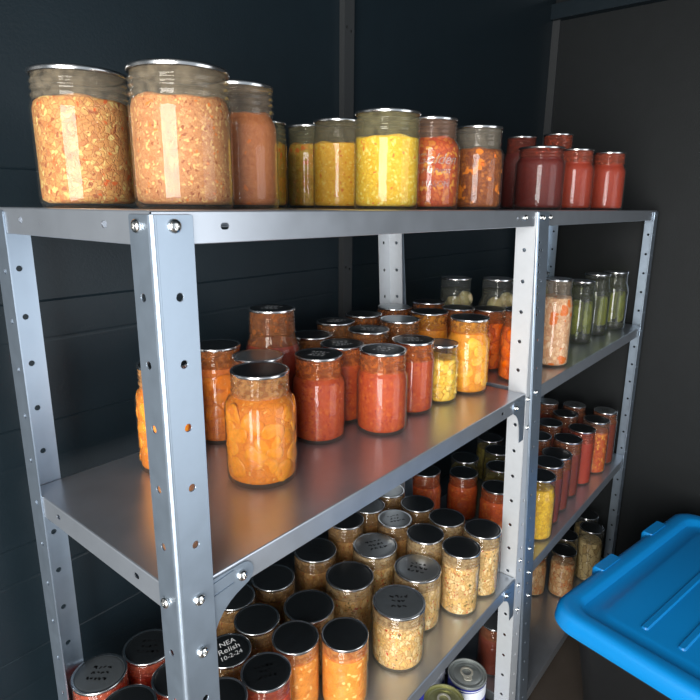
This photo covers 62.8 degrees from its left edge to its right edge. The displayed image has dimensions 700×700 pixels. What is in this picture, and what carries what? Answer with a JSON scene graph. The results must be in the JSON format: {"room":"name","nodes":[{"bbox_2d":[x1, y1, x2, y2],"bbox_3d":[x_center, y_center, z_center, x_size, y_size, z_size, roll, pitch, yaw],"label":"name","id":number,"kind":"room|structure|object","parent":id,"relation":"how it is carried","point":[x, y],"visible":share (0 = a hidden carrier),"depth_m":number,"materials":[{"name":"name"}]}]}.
{"room":"pantry storage room","nodes":[
{"label":"pantry storage room","id":0,"kind":"room"},
{"bbox_2d":[0,0,555,699],"bbox_3d":[-0.634,0.001,0.447,0.054,2.170,3.790,12,18,38],"label":"wall","id":1,"kind":"structure","parent":0,"point":[474,62],"depth_m":0.87,"materials":[{"name":"paint"}]},
{"bbox_2d":[338,0,354,335],"bbox_3d":[-0.009,-0.158,1.131,0.013,2.037,0.027,12,18,38],"label":"trim","id":2,"kind":"structure","parent":1,"relation":"attached to","point":[347,7],"depth_m":1.05,"materials":[{"name":"grey"}]},
{"bbox_2d":[445,635,583,699],"bbox_3d":[0.497,1.210,-0.018,2.860,0.050,4.100,12,18,38],"label":"floor","id":3,"kind":"structure","parent":0,"point":[562,679],"depth_m":1.43,"materials":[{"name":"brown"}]},
{"bbox_2d":[0,207,536,699],"bbox_3d":[-0.001,0.353,0.943,0.303,1.136,0.823,12,18,38],"label":"shelving unit","id":4,"kind":"object","parent":3,"relation":"on","point":[182,532],"visible":0.85,"depth_m":0.63,"materials":[{"name":"metal"}]},
{"bbox_2d":[25,63,135,207],"bbox_3d":[-0.249,-0.195,0.540,0.088,0.119,0.088,12,18,38],"label":"mason jar","id":5,"kind":"object","parent":4,"relation":"on","point":[83,142],"visible":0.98,"depth_m":0.51,"materials":[{"name":"clear glass"}]},
{"bbox_2d":[70,653,129,699],"bbox_3d":[-0.325,0.481,0.758,0.069,0.130,0.069,12,18,38],"label":"mason jar","id":6,"kind":"object","parent":4,"relation":"on","point":[97,677],"visible":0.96,"depth_m":0.74,"materials":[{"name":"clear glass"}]},
{"bbox_2d":[105,684,156,699],"bbox_3d":[-0.271,0.495,0.714,0.069,0.125,0.069,12,18,38],"label":"mason jar","id":7,"kind":"object","parent":4,"relation":"on","point":[135,691],"visible":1,"depth_m":0.72,"materials":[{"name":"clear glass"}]},
{"bbox_2d":[122,629,173,687],"bbox_3d":[-0.280,0.471,0.811,0.069,0.124,0.069,12,18,38],"label":"mason jar","id":8,"kind":"object","parent":4,"relation":"on","point":[143,653],"visible":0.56,"depth_m":0.79,"materials":[{"name":"clear glass"}]},
{"bbox_2d":[134,360,190,473],"bbox_3d":[-0.230,0.081,0.720,0.074,0.136,0.074,12,18,38],"label":"mason jar","id":9,"kind":"object","parent":4,"relation":"on","point":[143,455],"visible":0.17,"depth_m":0.70,"materials":[{"name":"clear glass"}]},
{"bbox_2d":[151,663,175,699],"bbox_3d":[-0.227,0.486,0.768,0.068,0.118,0.068,12,18,38],"label":"mason jar","id":10,"kind":"object","parent":4,"relation":"on","point":[159,679],"visible":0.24,"depth_m":0.74,"materials":[{"name":"clear glass"}]},
{"bbox_2d":[125,58,234,209],"bbox_3d":[-0.146,-0.181,0.499,0.086,0.114,0.086,12,18,38],"label":"mason jar","id":11,"kind":"object","parent":4,"relation":"on","point":[181,142],"visible":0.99,"depth_m":0.47,"materials":[{"name":"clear glass"}]},
{"bbox_2d":[200,339,240,444],"bbox_3d":[-0.186,0.058,0.814,0.074,0.136,0.074,12,18,38],"label":"mason jar","id":12,"kind":"object","parent":4,"relation":"on","point":[216,383],"visible":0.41,"depth_m":0.78,"materials":[{"name":"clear glass"}]},
{"bbox_2d":[203,677,247,699],"bbox_3d":[-0.162,0.493,0.730,0.068,0.123,0.068,12,18,38],"label":"mason jar","id":13,"kind":"object","parent":4,"relation":"on","point":[231,688],"visible":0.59,"depth_m":0.73,"materials":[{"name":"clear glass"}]},
{"bbox_2d":[217,633,251,680],"bbox_3d":[-0.170,0.475,0.813,0.066,0.118,0.066,12,18,38],"label":"mason jar","id":14,"kind":"object","parent":4,"relation":"on","point":[233,649],"visible":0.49,"depth_m":0.79,"materials":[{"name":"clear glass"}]},
{"bbox_2d":[216,584,254,636],"bbox_3d":[-0.185,0.447,0.924,0.068,0.118,0.068,12,18,38],"label":"mason jar","id":15,"kind":"object","parent":4,"relation":"on","point":[245,597],"visible":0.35,"depth_m":0.89,"materials":[{"name":"clear glass"}]},
{"bbox_2d":[203,79,279,208],"bbox_3d":[-0.111,-0.204,0.584,0.077,0.118,0.077,12,18,38],"label":"mason jar","id":16,"kind":"object","parent":4,"relation":"on","point":[253,150],"visible":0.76,"depth_m":0.56,"materials":[{"name":"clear glass"}]},
{"bbox_2d":[234,603,279,657],"bbox_3d":[-0.140,0.460,0.873,0.069,0.119,0.069,12,18,38],"label":"mason jar","id":17,"kind":"object","parent":4,"relation":"on","point":[257,622],"visible":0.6,"depth_m":0.85,"materials":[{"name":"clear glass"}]},
{"bbox_2d":[232,349,284,390],"bbox_3d":[-0.123,0.070,0.779,0.070,0.131,0.070,12,18,38],"label":"mason jar","id":18,"kind":"object","parent":4,"relation":"on","point":[249,355],"visible":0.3,"depth_m":0.76,"materials":[{"name":"clear glass"}]},
{"bbox_2d":[224,361,296,488],"bbox_3d":[-0.107,0.088,0.694,0.086,0.136,0.086,12,18,38],"label":"mason jar","id":19,"kind":"object","parent":4,"relation":"on","point":[260,418],"visible":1,"depth_m":0.67,"materials":[{"name":"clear glass"}]},
{"bbox_2d":[240,652,292,699],"bbox_3d":[-0.112,0.484,0.778,0.069,0.118,0.069,12,18,38],"label":"mason jar","id":20,"kind":"object","parent":4,"relation":"on","point":[265,675],"visible":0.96,"depth_m":0.76,"materials":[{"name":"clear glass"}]},
{"bbox_2d":[246,120,287,207],"bbox_3d":[-0.120,-0.261,0.813,0.062,0.116,0.062,12,18,38],"label":"mason jar","id":21,"kind":"object","parent":4,"relation":"on","point":[281,150],"visible":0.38,"depth_m":0.80,"materials":[{"name":"clear glass"}]},
{"bbox_2d":[244,303,300,394],"bbox_3d":[-0.115,0.025,0.856,0.086,0.180,0.086,12,18,38],"label":"mason jar","id":22,"kind":"object","parent":4,"relation":"on","point":[288,346],"visible":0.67,"depth_m":0.83,"materials":[{"name":"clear glass"}]},
{"bbox_2d":[251,564,294,626],"bbox_3d":[-0.131,0.437,0.982,0.074,0.110,0.074,12,18,38],"label":"mason jar","id":23,"kind":"object","parent":4,"relation":"on","point":[273,585],"visible":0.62,"depth_m":0.96,"materials":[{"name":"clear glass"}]},
{"bbox_2d":[271,620,319,699],"bbox_3d":[-0.079,0.469,0.838,0.069,0.119,0.069,12,18,38],"label":"mason jar","id":24,"kind":"object","parent":4,"relation":"on","point":[296,640],"visible":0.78,"depth_m":0.81,"materials":[{"name":"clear glass"}]},
{"bbox_2d":[287,124,329,207],"bbox_3d":[-0.064,-0.282,0.887,0.068,0.121,0.068,12,18,38],"label":"mason jar","id":25,"kind":"object","parent":4,"relation":"on","point":[301,172],"visible":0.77,"depth_m":0.86,"materials":[{"name":"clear glass"}]},
{"bbox_2d":[283,589,333,678],"bbox_3d":[-0.065,0.455,0.918,0.082,0.107,0.082,12,18,38],"label":"mason jar","id":26,"kind":"object","parent":4,"relation":"on","point":[316,607],"visible":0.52,"depth_m":0.90,"materials":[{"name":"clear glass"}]},
{"bbox_2d":[291,330,332,368],"bbox_3d":[-0.062,0.033,0.945,0.071,0.122,0.071,12,18,38],"label":"mason jar","id":27,"kind":"object","parent":4,"relation":"on","point":[305,335],"visible":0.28,"depth_m":0.91,"materials":[{"name":"clear glass"}]},
{"bbox_2d":[293,537,336,593],"bbox_3d":[-0.064,0.417,1.057,0.080,0.113,0.080,12,18,38],"label":"mason jar","id":28,"kind":"object","parent":4,"relation":"on","point":[313,559],"visible":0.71,"depth_m":1.03,"materials":[{"name":"clear glass"}]},
{"bbox_2d":[291,348,345,444],"bbox_3d":[-0.045,0.065,0.819,0.077,0.123,0.077,12,18,38],"label":"mason jar","id":29,"kind":"object","parent":4,"relation":"on","point":[318,392],"visible":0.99,"depth_m":0.79,"materials":[{"name":"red glass"}]},
{"bbox_2d":[316,317,354,353],"bbox_3d":[-0.026,0.013,1.005,0.071,0.132,0.071,12,18,38],"label":"mason jar","id":30,"kind":"object","parent":4,"relation":"on","point":[335,322],"visible":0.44,"depth_m":0.98,"materials":[{"name":"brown glass"}]},
{"bbox_2d":[313,117,363,208],"bbox_3d":[-0.016,-0.266,0.826,0.075,0.121,0.075,12,18,38],"label":"mason jar","id":31,"kind":"object","parent":4,"relation":"on","point":[334,162],"visible":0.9,"depth_m":0.80,"materials":[{"name":"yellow glass"}]},
{"bbox_2d":[320,338,363,423],"bbox_3d":[-0.013,0.048,0.893,0.071,0.120,0.071,12,18,38],"label":"mason jar","id":32,"kind":"object","parent":4,"relation":"on","point":[350,364],"visible":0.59,"depth_m":0.87,"materials":[{"name":"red glass"}]},
{"bbox_2d":[321,617,368,699],"bbox_3d":[-0.008,0.469,0.854,0.071,0.112,0.071,12,18,38],"label":"mason jar","id":33,"kind":"object","parent":4,"relation":"on","point":[344,639],"visible":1,"depth_m":0.83,"materials":[{"name":"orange glass"}]},
{"bbox_2d":[328,512,363,562],"bbox_3d":[-0.009,0.391,1.125,0.072,0.132,0.072,12,18,38],"label":"mason jar","id":34,"kind":"object","parent":4,"relation":"on","point":[342,534],"visible":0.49,"depth_m":1.09,"materials":[{"name":"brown glass"}]},
{"bbox_2d":[325,561,373,633],"bbox_3d":[-0.001,0.437,0.995,0.084,0.106,0.084,12,18,38],"label":"mason jar","id":35,"kind":"object","parent":4,"relation":"on","point":[349,587],"visible":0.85,"depth_m":0.97,"materials":[{"name":"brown glass"}]},
{"bbox_2d":[345,310,381,343],"bbox_3d":[0.024,-0.002,1.063,0.071,0.134,0.071,12,18,38],"label":"mason jar","id":36,"kind":"object","parent":4,"relation":"on","point":[358,314],"visible":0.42,"depth_m":1.03,"materials":[{"name":"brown glass"}]},
{"bbox_2d":[348,325,389,364],"bbox_3d":[0.030,0.027,0.961,0.071,0.128,0.071,12,18,38],"label":"mason jar","id":37,"kind":"object","parent":4,"relation":"on","point":[368,330],"visible":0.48,"depth_m":0.93,"materials":[{"name":"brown glass"}]},
{"bbox_2d":[357,498,384,533],"bbox_3d":[0.036,0.377,1.180,0.070,0.132,0.070,12,18,38],"label":"mason jar","id":38,"kind":"object","parent":4,"relation":"on","point":[370,512],"visible":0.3,"depth_m":1.15,"materials":[{"name":"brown glass"}]},
{"bbox_2d":[352,532,397,608],"bbox_3d":[0.046,0.414,1.071,0.084,0.114,0.084,12,18,38],"label":"mason jar","id":39,"kind":"object","parent":4,"relation":"on","point":[375,550],"visible":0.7,"depth_m":1.04,"materials":[{"name":"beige glass"}]},
{"bbox_2d":[356,343,407,436],"bbox_3d":[0.048,0.058,0.849,0.076,0.123,0.076,12,18,38],"label":"mason jar","id":40,"kind":"object","parent":4,"relation":"on","point":[381,385],"visible":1,"depth_m":0.82,"materials":[{"name":"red glass"}]},
{"bbox_2d":[354,107,420,209],"bbox_3d":[0.048,-0.243,0.741,0.085,0.119,0.085,12,18,38],"label":"mason jar","id":41,"kind":"object","parent":4,"relation":"on","point":[386,165],"visible":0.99,"depth_m":0.71,"materials":[{"name":"clear glass"}]},
{"bbox_2d":[379,485,404,512],"bbox_3d":[0.082,0.362,1.234,0.070,0.136,0.070,12,18,38],"label":"mason jar","id":42,"kind":"object","parent":4,"relation":"on","point":[391,499],"visible":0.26,"depth_m":1.21,"materials":[{"name":"clear glass"}]},
{"bbox_2d":[377,509,411,558],"bbox_3d":[0.087,0.391,1.135,0.069,0.129,0.069,12,18,38],"label":"mason jar","id":43,"kind":"object","parent":4,"relation":"on","point":[395,523],"visible":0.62,"depth_m":1.11,"materials":[{"name":"clear glass"}]},
{"bbox_2d":[377,303,411,337],"bbox_3d":[0.086,-0.020,1.136,0.071,0.135,0.071,12,18,38],"label":"mason jar","id":44,"kind":"object","parent":4,"relation":"on","point":[389,306],"visible":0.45,"depth_m":1.11,"materials":[{"name":"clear glass"}]},
{"bbox_2d":[371,584,425,672],"bbox_3d":[0.079,0.454,0.937,0.087,0.102,0.087,12,18,38],"label":"mason jar","id":45,"kind":"object","parent":4,"relation":"on","point":[398,617],"visible":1,"depth_m":0.91,"materials":[{"name":"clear glass"}]},
{"bbox_2d":[380,315,419,361],"bbox_3d":[0.087,0.009,1.023,0.071,0.133,0.071,12,18,38],"label":"mason jar","id":46,"kind":"object","parent":4,"relation":"on","point":[401,320],"visible":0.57,"depth_m":1.00,"materials":[{"name":"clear glass"}]},
{"bbox_2d":[391,334,434,413],"bbox_3d":[0.101,0.040,0.933,0.073,0.118,0.073,12,18,38],"label":"mason jar","id":47,"kind":"object","parent":4,"relation":"on","point":[419,373],"visible":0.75,"depth_m":0.91,"materials":[{"name":"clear glass"}]},
{"bbox_2d":[393,554,441,633],"bbox_3d":[0.118,0.432,1.018,0.084,0.106,0.084,12,18,38],"label":"mason jar","id":48,"kind":"object","parent":4,"relation":"on","point":[420,572],"visible":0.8,"depth_m":0.99,"materials":[{"name":"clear glass"}]},
{"bbox_2d":[401,495,433,527],"bbox_3d":[0.138,0.377,1.191,0.071,0.130,0.071,12,18,38],"label":"mason jar","id":49,"kind":"object","parent":4,"relation":"on","point":[419,507],"visible":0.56,"depth_m":1.17,"materials":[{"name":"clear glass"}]},
{"bbox_2d":[406,523,443,592],"bbox_3d":[0.141,0.404,1.088,0.071,0.127,0.071,12,18,38],"label":"mason jar","id":50,"kind":"object","parent":4,"relation":"on","point":[425,538],"visible":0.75,"depth_m":1.07,"materials":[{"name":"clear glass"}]},
{"bbox_2d":[410,308,448,353],"bbox_3d":[0.149,-0.007,1.088,0.071,0.135,0.071,-10,18,-37],"label":"mason jar","id":51,"kind":"object","parent":4,"relation":"on","point":[437,330],"visible":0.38,"depth_m":1.06,"materials":[{"name":"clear glass"}]},
{"bbox_2d":[419,669,445,699],"bbox_3d":[0.178,0.749,1.299,0.074,0.119,0.074,6,15,20],"label":"can","id":52,"kind":"object","parent":4,"relation":"on","point":[441,679],"visible":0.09,"depth_m":1.27,"materials":[{"name":"silver metal"}]},
{"bbox_2d":[408,116,460,209],"bbox_3d":[0.114,-0.260,0.808,0.081,0.122,0.081,12,18,38],"label":"mason jar","id":53,"kind":"object","parent":4,"relation":"on","point":[438,157],"visible":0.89,"depth_m":0.78,"materials":[{"name":"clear glass"}]},
{"bbox_2d":[422,338,458,402],"bbox_3d":[0.154,0.036,0.985,0.066,0.101,0.066,-8,16,-29],"label":"mason jar","id":54,"kind":"object","parent":4,"relation":"on","point":[445,367],"visible":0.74,"depth_m":0.96,"materials":[{"name":"clear glass"}]},
{"bbox_2d":[424,684,463,699],"bbox_3d":[0.193,0.776,1.192,0.083,0.119,0.083,12,18,38],"label":"can","id":55,"kind":"object","parent":4,"relation":"on","point":[437,691],"visible":0.99,"depth_m":1.20,"materials":[{"name":"gold metal"}]},
{"bbox_2d":[429,508,464,557],"bbox_3d":[0.190,0.390,1.141,0.071,0.129,0.071,12,18,38],"label":"mason jar","id":56,"kind":"object","parent":4,"relation":"on","point":[449,521],"visible":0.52,"depth_m":1.12,"materials":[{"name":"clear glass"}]},
{"bbox_2d":[440,536,480,617],"bbox_3d":[0.201,0.415,1.051,0.071,0.124,0.071,12,18,38],"label":"mason jar","id":57,"kind":"object","parent":4,"relation":"on","point":[460,562],"visible":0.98,"depth_m":1.03,"materials":[{"name":"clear glass"}]},
{"bbox_2d":[448,658,486,699],"bbox_3d":[0.255,0.759,1.262,0.083,0.119,0.083,-11,18,-38],"label":"can","id":58,"kind":"object","parent":4,"relation":"on","point":[468,676],"visible":0.84,"depth_m":1.24,"materials":[{"name":"silver metal"}]},
{"bbox_2d":[447,313,489,392],"bbox_3d":[0.212,0.006,1.034,0.077,0.135,0.077,12,18,38],"label":"mason jar","id":59,"kind":"object","parent":4,"relation":"on","point":[473,355],"visible":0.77,"depth_m":1.01,"materials":[{"name":"clear glass"}]},
{"bbox_2d":[452,124,503,209],"bbox_3d":[0.195,-0.278,0.882,0.078,0.121,0.078,12,18,38],"label":"mason jar","id":60,"kind":"object","parent":4,"relation":"on","point":[479,175],"visible":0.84,"depth_m":0.86,"materials":[{"name":"clear glass"}]},
{"bbox_2d":[464,518,501,598],"bbox_3d":[0.251,0.400,1.101,0.071,0.130,0.071,12,18,38],"label":"mason jar","id":61,"kind":"object","parent":4,"relation":"on","point":[485,532],"visible":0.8,"depth_m":1.08,"materials":[{"name":"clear glass"}]},
{"bbox_2d":[395,209,657,699],"bbox_3d":[0.465,0.221,1.487,0.304,1.136,0.862,12,18,38],"label":"shelving unit","id":62,"kind":"object","parent":3,"relation":"on","point":[541,637],"visible":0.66,"depth_m":1.39,"materials":[{"name":"metal"}]},
{"bbox_2d":[413,465,440,511],"bbox_3d":[0.175,0.345,1.341,0.074,0.142,0.074,12,18,38],"label":"mason jar","id":63,"kind":"object","parent":62,"relation":"on","point":[425,485],"visible":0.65,"depth_m":1.31,"materials":[{"name":"clear glass"}]},
{"bbox_2d":[412,298,445,324],"bbox_3d":[0.163,-0.036,1.203,0.071,0.135,0.071,12,18,38],"label":"mason jar","id":64,"kind":"object","parent":62,"relation":"on","point":[422,301],"visible":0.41,"depth_m":1.18,"materials":[{"name":"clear glass"}]},
{"bbox_2d":[440,275,472,321],"bbox_3d":[0.229,-0.072,1.261,0.083,0.177,0.083,10,17,34],"label":"mason jar","id":65,"kind":"object","parent":62,"relation":"on","point":[465,297],"visible":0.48,"depth_m":1.24,"materials":[{"name":"clear glass"}]},
{"bbox_2d":[441,304,474,353],"bbox_3d":[0.215,-0.022,1.156,0.068,0.131,0.068,12,18,38],"label":"mason jar","id":66,"kind":"object","parent":62,"relation":"on","point":[460,308],"visible":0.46,"depth_m":1.14,"materials":[{"name":"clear glass"}]},
{"bbox_2d":[447,466,477,519],"bbox_3d":[0.272,0.348,1.389,0.074,0.115,0.074,12,18,38],"label":"mason jar","id":67,"kind":"object","parent":62,"relation":"on","point":[462,489],"visible":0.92,"depth_m":1.36,"materials":[{"name":"clear glass"}]},
{"bbox_2d":[450,451,478,491],"bbox_3d":[0.292,0.328,1.471,0.074,0.115,0.074,12,18,38],"label":"mason jar","id":68,"kind":"object","parent":62,"relation":"on","point":[462,458],"visible":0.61,"depth_m":1.46,"materials":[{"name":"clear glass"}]},
{"bbox_2d":[475,432,502,479],"bbox_3d":[0.383,0.297,1.587,0.072,0.120,0.072,12,18,38],"label":"mason jar","id":69,"kind":"object","parent":62,"relation":"on","point":[487,438],"visible":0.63,"depth_m":1.57,"materials":[{"name":"clear glass"}]},
{"bbox_2d":[473,305,505,368],"bbox_3d":[0.282,-0.025,1.181,0.073,0.125,0.074,12,18,38],"label":"mason jar","id":70,"kind":"object","parent":62,"relation":"on","point":[495,326],"visible":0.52,"depth_m":1.15,"materials":[{"name":"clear glass"}]},
{"bbox_2d":[476,612,505,677],"bbox_3d":[0.348,0.718,1.400,0.074,0.133,0.074,12,18,38],"label":"mason jar","id":71,"kind":"object","parent":62,"relation":"on","point":[487,639],"visible":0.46,"depth_m":1.38,"materials":[{"name":"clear glass"}]},
{"bbox_2d":[482,444,505,481],"bbox_3d":[0.386,0.317,1.511,0.070,0.118,0.070,12,18,38],"label":"mason jar","id":72,"kind":"object","parent":62,"relation":"on","point":[495,451],"visible":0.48,"depth_m":1.50,"materials":[{"name":"clear glass"}]},
{"bbox_2d":[478,480,510,539],"bbox_3d":[0.334,0.366,1.319,0.074,0.115,0.074,12,18,38],"label":"mason jar","id":73,"kind":"object","parent":62,"relation":"on","point":[491,501],"visible":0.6,"depth_m":1.29,"materials":[{"name":"clear glass"}]},
{"bbox_2d":[478,276,513,323],"bbox_3d":[0.317,-0.069,1.252,0.083,0.177,0.083,10,17,34],"label":"mason jar","id":74,"kind":"object","parent":62,"relation":"on","point":[505,299],"visible":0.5,"depth_m":1.23,"materials":[{"name":"clear glass"}]},
{"bbox_2d":[484,460,510,499],"bbox_3d":[0.368,0.341,1.423,0.072,0.115,0.072,12,18,38],"label":"mason jar","id":75,"kind":"object","parent":62,"relation":"on","point":[496,467],"visible":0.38,"depth_m":1.41,"materials":[{"name":"clear glass"}]},
{"bbox_2d":[498,306,537,379],"bbox_3d":[0.327,-0.011,1.101,0.076,0.138,0.076,12,18,38],"label":"mason jar","id":76,"kind":"object","parent":62,"relation":"on","point":[505,341],"visible":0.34,"depth_m":1.09,"materials":[{"name":"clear glass"}]},
{"bbox_2d":[500,136,536,209],"bbox_3d":[0.392,-0.408,1.330,0.076,0.160,0.076,12,18,38],"label":"mason jar","id":77,"kind":"object","parent":62,"relation":"on","point":[509,172],"visible":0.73,"depth_m":1.31,"materials":[{"name":"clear glass"}]},
{"bbox_2d":[513,146,564,209],"bbox_3d":[0.372,-0.335,1.126,0.094,0.117,0.094,12,18,38],"label":"mason jar","id":78,"kind":"object","parent":62,"relation":"on","point":[539,179],"visible":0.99,"depth_m":1.09,"materials":[{"name":"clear glass"}]},
{"bbox_2d":[532,554,547,594],"bbox_3d":[0.540,0.652,1.688,0.072,0.125,0.072,12,18,38],"label":"mason jar","id":79,"kind":"object","parent":62,"relation":"on","point":[538,578],"visible":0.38,"depth_m":1.66,"materials":[{"name":"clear glass"}]},
{"bbox_2d":[534,468,555,541],"bbox_3d":[0.427,0.352,1.307,0.074,0.150,0.074,12,18,38],"label":"mason jar","id":80,"kind":"object","parent":62,"relation":"on","point":[545,495],"visible":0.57,"depth_m":1.28,"materials":[{"name":"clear glass"}]},
{"bbox_2d":[538,431,551,466],"bbox_3d":[0.491,0.297,1.517,0.072,0.155,0.072,12,18,38],"label":"mason jar","id":81,"kind":"object","parent":62,"relation":"on","point":[543,436],"visible":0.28,"depth_m":1.49,"materials":[{"name":"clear glass"}]},
{"bbox_2d":[539,398,558,428],"bbox_3d":[0.604,0.233,1.769,0.068,0.160,0.068,12,18,38],"label":"mason jar","id":82,"kind":"object","parent":62,"relation":"on","point":[544,412],"visible":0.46,"depth_m":1.74,"materials":[{"name":"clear glass"}]},
{"bbox_2d":[538,455,563,522],"bbox_3d":[0.468,0.336,1.371,0.072,0.151,0.072,12,18,38],"label":"mason jar","id":83,"kind":"object","parent":62,"relation":"on","point":[547,462],"visible":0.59,"depth_m":1.35,"materials":[{"name":"clear glass"}]},
{"bbox_2d":[539,418,562,446],"bbox_3d":[0.554,0.275,1.610,0.072,0.155,0.072,12,18,38],"label":"mason jar","id":84,"kind":"object","parent":62,"relation":"on","point":[545,422],"visible":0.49,"depth_m":1.58,"materials":[{"name":"clear glass"}]},
{"bbox_2d":[536,276,573,367],"bbox_3d":[0.428,-0.059,1.206,0.074,0.183,0.074,12,18,38],"label":"mason jar","id":85,"kind":"object","parent":62,"relation":"on","point":[558,308],"visible":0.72,"depth_m":1.18,"materials":[{"name":"clear glass"}]},
{"bbox_2d":[537,133,573,209],"bbox_3d":[0.478,-0.413,1.335,0.076,0.167,0.076,12,18,38],"label":"mason jar","id":86,"kind":"object","parent":62,"relation":"on","point":[568,156],"visible":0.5,"depth_m":1.30,"materials":[{"name":"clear glass"}]},
{"bbox_2d":[542,447,572,512],"bbox_3d":[0.510,0.324,1.432,0.074,0.145,0.074,12,18,38],"label":"mason jar","id":87,"kind":"object","parent":62,"relation":"on","point":[563,454],"visible":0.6,"depth_m":1.41,"materials":[{"name":"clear glass"}]},
{"bbox_2d":[547,543,576,596],"bbox_3d":[0.621,0.646,1.678,0.072,0.141,0.072,12,18,38],"label":"mason jar","id":88,"kind":"object","parent":62,"relation":"on","point":[562,565],"visible":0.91,"depth_m":1.66,"materials":[{"name":"clear glass"}]},
{"bbox_2d":[551,529,577,573],"bbox_3d":[0.652,0.627,1.746,0.070,0.147,0.070,12,18,38],"label":"mason jar","id":89,"kind":"object","parent":62,"relation":"on","point":[570,536],"visible":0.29,"depth_m":1.73,"materials":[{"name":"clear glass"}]},
{"bbox_2d":[552,409,578,444],"bbox_3d":[0.625,0.258,1.681,0.072,0.155,0.072,12,18,38],"label":"mason jar","id":90,"kind":"object","parent":62,"relation":"on","point":[563,413],"visible":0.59,"depth_m":1.65,"materials":[{"name":"clear glass"}]},
{"bbox_2d":[552,433,582,496],"bbox_3d":[0.563,0.302,1.500,0.072,0.155,0.072,12,18,38],"label":"mason jar","id":91,"kind":"object","parent":62,"relation":"on","point":[563,438],"visible":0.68,"depth_m":1.48,"materials":[{"name":"clear glass"}]},
{"bbox_2d":[562,400,585,434],"bbox_3d":[0.675,0.240,1.743,0.070,0.160,0.070,12,18,38],"label":"mason jar","id":92,"kind":"object","parent":62,"relation":"on","point":[571,404],"visible":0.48,"depth_m":1.71,"materials":[{"name":"clear glass"}]},
{"bbox_2d":[558,148,594,209],"bbox_3d":[0.478,-0.363,1.225,0.080,0.124,0.080,12,18,38],"label":"mason jar","id":93,"kind":"object","parent":62,"relation":"on","point":[578,175],"visible":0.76,"depth_m":1.20,"materials":[{"name":"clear glass"}]},
{"bbox_2d":[567,279,595,342],"bbox_3d":[0.566,-0.096,1.418,0.072,0.153,0.072,12,18,38],"label":"mason jar","id":94,"kind":"object","parent":62,"relation":"on","point":[582,314],"visible":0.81,"depth_m":1.40,"materials":[{"name":"clear glass"}]},
{"bbox_2d":[567,423,595,485],"bbox_3d":[0.626,0.286,1.568,0.072,0.155,0.072,12,18,38],"label":"mason jar","id":95,"kind":"object","parent":62,"relation":"on","point":[587,445],"visible":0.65,"depth_m":1.54,"materials":[{"name":"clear glass"}]},
{"bbox_2d":[573,509,598,563],"bbox_3d":[0.742,0.597,1.817,0.070,0.172,0.070,12,18,38],"label":"mason jar","id":96,"kind":"object","parent":62,"relation":"on","point":[590,515],"visible":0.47,"depth_m":1.79,"materials":[{"name":"clear glass"}]},
{"bbox_2d":[575,521,604,579],"bbox_3d":[0.728,0.616,1.745,0.072,0.170,0.072,12,18,38],"label":"mason jar","id":97,"kind":"object","parent":62,"relation":"on","point":[589,549],"visible":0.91,"depth_m":1.72,"materials":[{"name":"clear glass"}]},
{"bbox_2d":[580,272,610,334],"bbox_3d":[0.643,-0.121,1.506,0.072,0.160,0.072,12,18,38],"label":"mason jar","id":98,"kind":"object","parent":62,"relation":"on","point":[602,303],"visible":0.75,"depth_m":1.49,"materials":[{"name":"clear glass"}]},
{"bbox_2d":[582,415,609,472],"bbox_3d":[0.695,0.270,1.635,0.072,0.155,0.072,12,18,38],"label":"mason jar","id":99,"kind":"object","parent":62,"relation":"on","point":[601,434],"visible":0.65,"depth_m":1.61,"materials":[{"name":"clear glass"}]},
{"bbox_2d":[591,406,617,462],"bbox_3d":[0.746,0.253,1.694,0.070,0.160,0.070,12,18,38],"label":"mason jar","id":100,"kind":"object","parent":62,"relation":"on","point":[611,427],"visible":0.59,"depth_m":1.67,"materials":[{"name":"clear glass"}]},
{"bbox_2d":[586,151,626,209],"bbox_3d":[0.587,-0.385,1.312,0.078,0.126,0.078,12,18,38],"label":"mason jar","id":101,"kind":"object","parent":62,"relation":"on","point":[608,179],"visible":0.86,"depth_m":1.29,"materials":[{"name":"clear glass"}]},
{"bbox_2d":[599,270,628,330],"bbox_3d":[0.725,-0.137,1.580,0.072,0.158,0.072,12,18,38],"label":"mason jar","id":102,"kind":"object","parent":62,"relation":"on","point":[617,301],"visible":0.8,"depth_m":1.56,"materials":[{"name":"clear glass"}]},
{"bbox_2d":[555,513,699,699],"bbox_3d":[0.806,0.689,1.271,0.660,0.338,0.466,-10,18,-37],"label":"storage tote","id":103,"kind":"object","parent":3,"relation":"on","point":[634,621],"visible":1,"depth_m":1.19,"materials":[{"name":"blue plastic"}]},
{"bbox_2d":[541,0,699,557],"bbox_3d":[1.651,0.027,1.069,2.810,1.737,0.050,12,18,38],"label":"wall","id":104,"kind":"structure","parent":0,"point":[628,79],"depth_m":1.65,"materials":[{"name":"black paint"}]},
{"bbox_2d":[537,20,561,265],"bbox_3d":[0.600,-0.152,1.882,0.022,1.672,0.013,12,18,38],"label":"trim","id":105,"kind":"structure","parent":104,"relation":"attached to","point":[556,27],"depth_m":1.71,"materials":[{"name":"grey"}]},
{"bbox_2d":[551,0,666,20],"bbox_3d":[1.653,-0.760,0.822,2.756,0.040,0.030,12,18,38],"label":"trim","id":106,"kind":"structure","parent":104,"relation":"attached to","point":[571,9],"depth_m":1.60,"materials":[{"name":"plastic"}]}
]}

